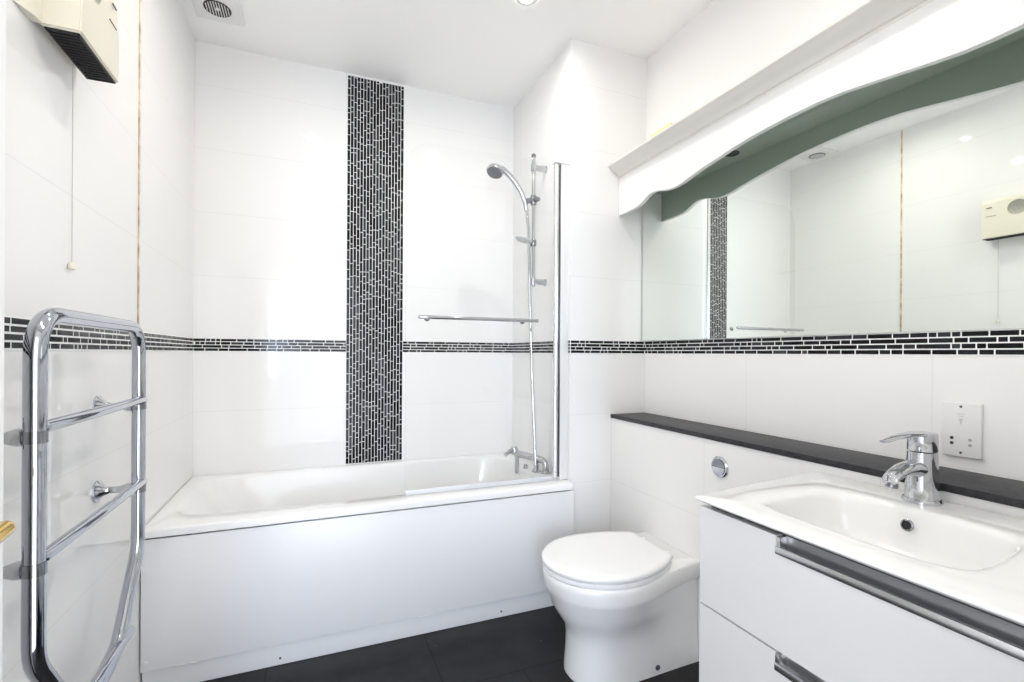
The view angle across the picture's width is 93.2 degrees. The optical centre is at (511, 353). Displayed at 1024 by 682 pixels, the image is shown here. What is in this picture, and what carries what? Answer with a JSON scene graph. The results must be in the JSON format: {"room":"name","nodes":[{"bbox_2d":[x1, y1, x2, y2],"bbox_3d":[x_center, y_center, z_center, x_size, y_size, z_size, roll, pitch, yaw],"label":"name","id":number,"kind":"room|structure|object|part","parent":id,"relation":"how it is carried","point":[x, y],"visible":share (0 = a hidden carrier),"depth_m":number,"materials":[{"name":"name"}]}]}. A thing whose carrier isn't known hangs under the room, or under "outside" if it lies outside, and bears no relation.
{"room":"bathroom","nodes":[
{"label":"bathroom","id":0,"kind":"room"},
{"bbox_2d":[2,0,194,681],"bbox_3d":[-1.106,-0.181,1.086,0.100,2.790,2.890,0,0,-22],"label":"wall","id":1,"kind":"structure","parent":0,"point":[85,579],"depth_m":1.37,"materials":[{"name":"white tile"}]},
{"bbox_2d":[13,0,118,269],"bbox_3d":[-1.016,-0.574,1.119,0.088,0.733,0.291,0,0,-22],"label":"heater","id":2,"kind":"object","parent":1,"relation":"attached to","point":[87,31],"visible":1,"depth_m":1.12,"materials":[{"name":"beige plastic"}]},
{"bbox_3d":[-1.046,-0.824,1.107,0.018,0.233,0.291,0,0,-22],"label":"plate","id":3,"kind":"part","parent":2,"relation":"part of","materials":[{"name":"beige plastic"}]},
{"bbox_3d":[-1.088,-0.216,1.196,0.016,0.018,0.016,0,0,-22],"label":"cord pull","id":4,"kind":"part","parent":2,"relation":"part of","materials":[{"name":"beige plastic"}]},
{"bbox_3d":[-1.087,-0.471,1.196,0.002,0.495,0.003,0,0,0],"label":"pull cord","id":5,"kind":"part","parent":2,"relation":"part of","materials":[{"name":"white fabric"}]},
{"bbox_3d":[-1.021,-0.821,1.153,0.073,0.230,0.223,0,0,-22],"label":"casing","id":6,"kind":"part","parent":2,"relation":"part of","materials":[{"name":"beige plastic"}]},
{"bbox_2d":[44,26,115,83],"bbox_3d":[-1.022,-0.705,1.153,0.060,0.004,0.211,0,0,-22],"label":"grille","id":7,"kind":"object","parent":2,"relation":"attached to","point":[74,41],"depth_m":1.13,"materials":[{"name":"black plastic"}]},
{"bbox_2d":[3,307,147,681],"bbox_3d":[-1.005,0.353,1.120,0.116,0.888,0.624,0,0,-22],"label":"towel radiator","id":8,"kind":"object","parent":1,"relation":"attached to","point":[33,437],"visible":1,"depth_m":0.88,"materials":[{"name":"silver metal"}]},
{"bbox_2d":[4,315,193,350],"bbox_3d":[-1.088,-0.042,1.175,0.002,0.068,2.740,0,0,-22],"label":"trim","id":9,"kind":"structure","parent":1,"relation":"attached to","point":[62,337],"depth_m":1.30,"materials":[{"name":"black tile"}]},
{"bbox_2d":[137,0,140,323],"bbox_3d":[-1.287,-0.482,1.669,0.004,2.190,0.011,0,0,-22],"label":"trim","id":10,"kind":"structure","parent":1,"relation":"attached to","point":[139,93],"depth_m":1.66,"materials":[{"name":"white plastic"}]},
{"bbox_2d":[192,41,513,533],"bbox_3d":[-0.611,-0.178,2.905,2.396,2.790,0.100,0,0,-22],"label":"wall","id":11,"kind":"structure","parent":0,"point":[270,133],"depth_m":2.66,"materials":[{"name":"white tile"}]},
{"bbox_2d":[193,338,345,351],"bbox_3d":[-1.270,-0.043,2.580,0.731,0.068,0.002,0,0,-22],"label":"trim","id":12,"kind":"structure","parent":11,"relation":"attached to","point":[200,344],"depth_m":2.57,"materials":[{"name":"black tile"}]},
{"bbox_2d":[345,75,403,463],"bbox_3d":[-0.785,-0.470,2.778,0.316,2.188,0.002,0,0,-22],"label":"mosaic tile strip","id":13,"kind":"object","parent":11,"relation":"attached to","point":[375,109],"depth_m":2.78,"materials":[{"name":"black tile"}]},
{"bbox_2d":[403,341,511,352],"bbox_3d":[-0.319,-0.037,2.971,0.698,0.068,0.002,0,0,-22],"label":"trim","id":14,"kind":"structure","parent":11,"relation":"attached to","point":[408,346],"depth_m":2.96,"materials":[{"name":"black tile"}]},
{"bbox_2d":[180,0,713,108],"bbox_3d":[-0.054,-1.610,1.568,2.396,0.080,2.990,0,0,-22],"label":"ceiling","id":15,"kind":"structure","parent":0,"point":[494,52],"depth_m":2.38,"materials":[{"name":"white paint"}]},
{"bbox_2d":[191,0,244,26],"bbox_3d":[-1.333,-1.565,2.190,0.200,0.023,0.200,0,0,-22],"label":"fan","id":16,"kind":"object","parent":15,"relation":"attached to","point":[226,11],"visible":1,"depth_m":2.20,"materials":[{"name":"white plastic"}]},
{"bbox_2d":[203,0,231,17],"bbox_3d":[-1.333,-1.559,2.190,0.110,0.004,0.110,0,0,0],"label":"grille","id":17,"kind":"object","parent":16,"relation":"attached to","point":[212,8],"depth_m":2.19,"materials":[{"name":"white plastic"}]},
{"bbox_2d":[516,0,536,5],"bbox_3d":[0.064,-1.566,2.136,0.096,0.006,0.096,0,0,-22],"label":"recessed light","id":18,"kind":"object","parent":15,"relation":"in","point":[520,2],"visible":1,"depth_m":2.16,"materials":[{"name":"white plastic"}]},
{"bbox_2d":[202,606,698,681],"bbox_3d":[-0.071,1.260,1.568,2.396,0.080,2.990,0,0,-22],"label":"floor","id":19,"kind":"structure","parent":0,"point":[528,646],"depth_m":1.92,"materials":[{"name":"tile"}]},
{"bbox_2d":[140,452,573,681],"bbox_3d":[-0.654,0.909,2.397,1.739,0.612,0.808,0,0,-22],"label":"bathtub","id":20,"kind":"object","parent":19,"relation":"on","point":[289,565],"visible":0.88,"depth_m":2.00,"materials":[{"name":"white plastic"}]},
{"bbox_2d":[145,452,572,538],"bbox_3d":[-0.654,0.831,2.397,1.739,0.410,0.808,0,0,-22],"label":"tub","id":21,"kind":"object","parent":20,"relation":"in","point":[362,500],"depth_m":2.24,"materials":[{"name":"white plastic"}]},
{"bbox_2d":[405,160,569,494],"bbox_3d":[-0.077,-0.161,2.240,0.806,1.576,0.110,0,0,-23],"label":"screen","id":22,"kind":"object","parent":20,"relation":"on","point":[561,170],"visible":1,"depth_m":2.40,"materials":[{"name":"clear glass"}]},
{"bbox_3d":[-0.151,-0.154,2.203,0.569,0.026,0.092,0,0,-22],"label":"grab rail","id":23,"kind":"part","parent":22,"relation":"part of","materials":[{"name":"silver metal"}]},
{"bbox_2d":[504,446,550,474],"bbox_3d":[0.087,0.579,2.593,0.254,0.148,0.084,0,0,18],"label":"shower mixer","id":24,"kind":"object","parent":20,"relation":"on","point":[513,450],"visible":0.84,"depth_m":2.59,"materials":[{"name":"silver metal"}]},
{"bbox_3d":[-0.006,0.529,2.627,0.093,0.049,0.050,0,0,-22],"label":"lever","id":25,"kind":"part","parent":24,"relation":"part of","materials":[{"name":"silver metal"}]},
{"bbox_3d":[0.026,0.602,2.634,0.033,0.100,0.033,0,0,-22],"label":"spout","id":26,"kind":"part","parent":24,"relation":"part of","materials":[{"name":"silver metal"}]},
{"bbox_2d":[542,531,699,681],"bbox_3d":[0.411,0.997,1.919,0.617,0.449,0.433,0,0,-22],"label":"toilet","id":27,"kind":"object","parent":19,"relation":"on","point":[626,601],"visible":1,"depth_m":1.79,"materials":[{"name":"white ceramic"}]},
{"bbox_3d":[0.357,0.810,1.891,0.488,0.017,0.419,0,0,-22],"label":"seat","id":28,"kind":"part","parent":27,"relation":"part of","materials":[{"name":"white plastic"}]},
{"bbox_3d":[0.357,0.786,1.891,0.494,0.027,0.424,0,0,-22],"label":"lid","id":29,"kind":"part","parent":27,"relation":"part of","materials":[{"name":"white plastic"}]},
{"bbox_2d":[512,38,646,534],"bbox_3d":[0.403,-0.172,2.860,0.553,2.790,0.755,0,0,-22],"label":"wall","id":30,"kind":"structure","parent":0,"point":[586,111],"depth_m":2.51,"materials":[{"name":"white tile"}]},
{"bbox_2d":[515,153,547,286],"bbox_3d":[0.105,-0.726,2.620,0.186,0.723,0.080,0,0,-22],"label":"shower rail","id":31,"kind":"object","parent":30,"relation":"attached to","point":[533,199],"visible":0.99,"depth_m":2.63,"materials":[{"name":"silver metal"}]},
{"bbox_2d":[486,163,527,210],"bbox_3d":[-0.021,-0.882,2.583,0.238,0.231,0.089,0,0,-22],"label":"shower","id":32,"kind":"object","parent":31,"relation":"attached to","point":[496,171],"visible":1,"depth_m":2.57,"materials":[{"name":"silver metal"}]},
{"bbox_2d":[525,211,536,472],"bbox_3d":[0.108,-0.075,2.596,0.033,1.407,0.103,0,0,-39],"label":"shower hose","id":33,"kind":"object","parent":32,"relation":"hanging from","point":[526,212],"visible":0.98,"depth_m":2.60,"materials":[{"name":"silver metal"}]},
{"bbox_3d":[0.064,-0.610,2.603,0.100,0.029,0.080,0,0,-22],"label":"soap dish","id":34,"kind":"part","parent":31,"relation":"part of","materials":[{"name":"grey plastic"}]},
{"bbox_2d":[512,340,569,352],"bbox_3d":[0.146,-0.034,2.755,0.002,0.068,0.755,0,0,-22],"label":"trim","id":35,"kind":"structure","parent":30,"relation":"attached to","point":[538,346],"depth_m":2.77,"materials":[{"name":"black tile"}]},
{"bbox_2d":[570,340,644,353],"bbox_3d":[0.500,-0.032,2.491,0.453,0.068,0.002,0,0,-22],"label":"trim","id":36,"kind":"structure","parent":30,"relation":"attached to","point":[576,346],"depth_m":2.48,"materials":[{"name":"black tile"}]},
{"bbox_2d":[611,418,1023,651],"bbox_3d":[0.990,0.781,1.606,0.210,0.890,2.015,0,0,-22],"label":"wall ledge","id":37,"kind":"object","parent":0,"point":[657,475],"visible":0.25,"depth_m":2.03,"materials":[{"name":"white tile"}]},
{"bbox_2d":[711,456,727,477],"bbox_3d":[0.782,0.429,1.827,0.009,0.080,0.080,0,0,-22],"label":"button","id":38,"kind":"object","parent":37,"relation":"attached to","point":[719,466],"visible":1,"depth_m":1.82,"materials":[{"name":"silver metal"}]},
{"bbox_3d":[0.780,0.445,1.826,0.005,0.028,0.059,0,0,-22],"label":"push plate","id":39,"kind":"part","parent":38,"relation":"part of","materials":[{"name":"silver metal"}]},
{"bbox_3d":[0.780,0.414,1.826,0.005,0.028,0.059,0,0,-22],"label":"push plate","id":40,"kind":"part","parent":38,"relation":"part of","materials":[{"name":"silver metal"}]},
{"bbox_2d":[611,412,1023,508],"bbox_3d":[0.989,0.325,1.605,0.215,0.020,2.012,0,0,-22],"label":"ledge shelf","id":41,"kind":"object","parent":37,"relation":"on","point":[1006,491],"visible":1,"depth_m":1.49,"materials":[{"name":"stone"}]},
{"bbox_2d":[699,504,1023,681],"bbox_3d":[0.872,0.662,0.963,0.485,0.541,0.847,0,0,-22],"label":"vanity unit","id":42,"kind":"object","parent":37,"relation":"attached to","point":[775,606],"visible":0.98,"depth_m":0.96,"materials":[{"name":"white paint"}]},
{"bbox_3d":[0.659,0.788,0.876,0.020,0.272,0.847,0,0,-22],"label":"drawer","id":43,"kind":"part","parent":42,"relation":"part of","materials":[{"name":"white paint"}]},
{"bbox_3d":[0.671,0.672,0.848,0.026,0.038,0.459,0,0,-22],"label":"handle","id":44,"kind":"part","parent":42,"relation":"part of","materials":[{"name":"silver metal"}]},
{"bbox_2d":[695,471,1023,625],"bbox_3d":[0.863,0.416,0.966,0.490,0.123,0.874,0,0,-22],"label":"basin","id":45,"kind":"object","parent":42,"relation":"in","point":[973,557],"visible":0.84,"depth_m":1.06,"materials":[{"name":"white ceramic"}]},
{"bbox_2d":[880,431,943,506],"bbox_3d":[0.943,0.273,1.150,0.188,0.170,0.080,0,0,-22],"label":"mixer","id":46,"kind":"object","parent":45,"relation":"on","point":[920,469],"visible":1,"depth_m":1.14,"materials":[{"name":"silver metal"}]},
{"bbox_3d":[0.930,0.280,1.145,0.122,0.050,0.046,0,0,-22],"label":"spout","id":47,"kind":"part","parent":46,"relation":"part of","materials":[{"name":"silver metal"}]},
{"bbox_3d":[0.938,0.212,1.148,0.178,0.048,0.060,0,0,-22],"label":"lever","id":48,"kind":"part","parent":46,"relation":"part of","materials":[{"name":"silver metal"}]},
{"bbox_3d":[0.679,0.417,0.884,0.017,0.053,0.811,0,0,-22],"label":"rail","id":49,"kind":"part","parent":42,"relation":"part of","materials":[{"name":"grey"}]},
{"bbox_3d":[0.672,0.418,0.848,0.026,0.038,0.459,0,0,-22],"label":"handle","id":50,"kind":"part","parent":42,"relation":"part of","materials":[{"name":"silver metal"}]},
{"bbox_2d":[645,0,1023,480],"bbox_3d":[1.162,-0.168,1.609,0.100,2.790,2.135,0,0,-22],"label":"wall","id":51,"kind":"structure","parent":0,"point":[851,402],"depth_m":1.78,"materials":[{"name":"white tile"}]},
{"bbox_2d":[608,0,1023,215],"bbox_3d":[0.985,-0.845,1.600,0.241,0.267,2.010,0,0,-22],"label":"pelmet","id":52,"kind":"object","parent":51,"relation":"attached to","point":[876,41],"depth_m":1.51,"materials":[{"name":"white wood"}]},
{"bbox_3d":[0.655,-0.974,2.118,0.014,0.013,0.134,0,0,-22],"label":"paper strip","id":53,"kind":"part","parent":52,"relation":"part of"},
{"bbox_3d":[0.985,-0.934,1.600,0.240,0.062,2.010,0,0,-22],"label":"cornice","id":54,"kind":"part","parent":52,"relation":"part of","materials":[{"name":"white paint"}]},
{"bbox_2d":[642,28,1023,340],"bbox_3d":[1.016,-0.461,1.805,0.024,0.793,1.649,0,0,-22],"label":"wall mirror","id":55,"kind":"object","parent":51,"relation":"attached to","point":[896,204],"visible":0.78,"depth_m":1.55,"materials":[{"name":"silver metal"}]},
{"bbox_2d":[645,329,1023,355],"bbox_3d":[1.091,-0.029,1.645,0.002,0.068,2.015,0,0,-22],"label":"trim","id":56,"kind":"structure","parent":51,"relation":"attached to","point":[996,342],"depth_m":1.54,"materials":[{"name":"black tile"}]},
{"bbox_2d":[942,401,982,459],"bbox_3d":[1.221,0.208,1.313,0.011,0.147,0.088,0,0,-22],"label":"socket","id":57,"kind":"object","parent":51,"relation":"attached to","point":[962,423],"visible":1,"depth_m":1.31,"materials":[{"name":"white plastic"}]},
{"bbox_3d":[0.482,-0.172,0.241,2.196,2.790,0.120,0,0,-22],"label":"wall","id":58,"kind":"structure","parent":0,"visible":0},
{"bbox_2d":[0,0,15,681],"bbox_3d":[-0.609,0.192,0.345,0.088,2.032,0.856,0,0,-22],"label":"door","id":59,"kind":"structure","parent":58,"relation":"in","point":[7,528],"depth_m":0.73,"materials":[{"name":"white wood"}]},
{"bbox_3d":[-0.708,0.248,0.637,0.050,0.052,0.150,0,0,-22],"label":"handle","id":60,"kind":"part","parent":59,"relation":"part of","materials":[{"name":"gold metal"}]}
]}

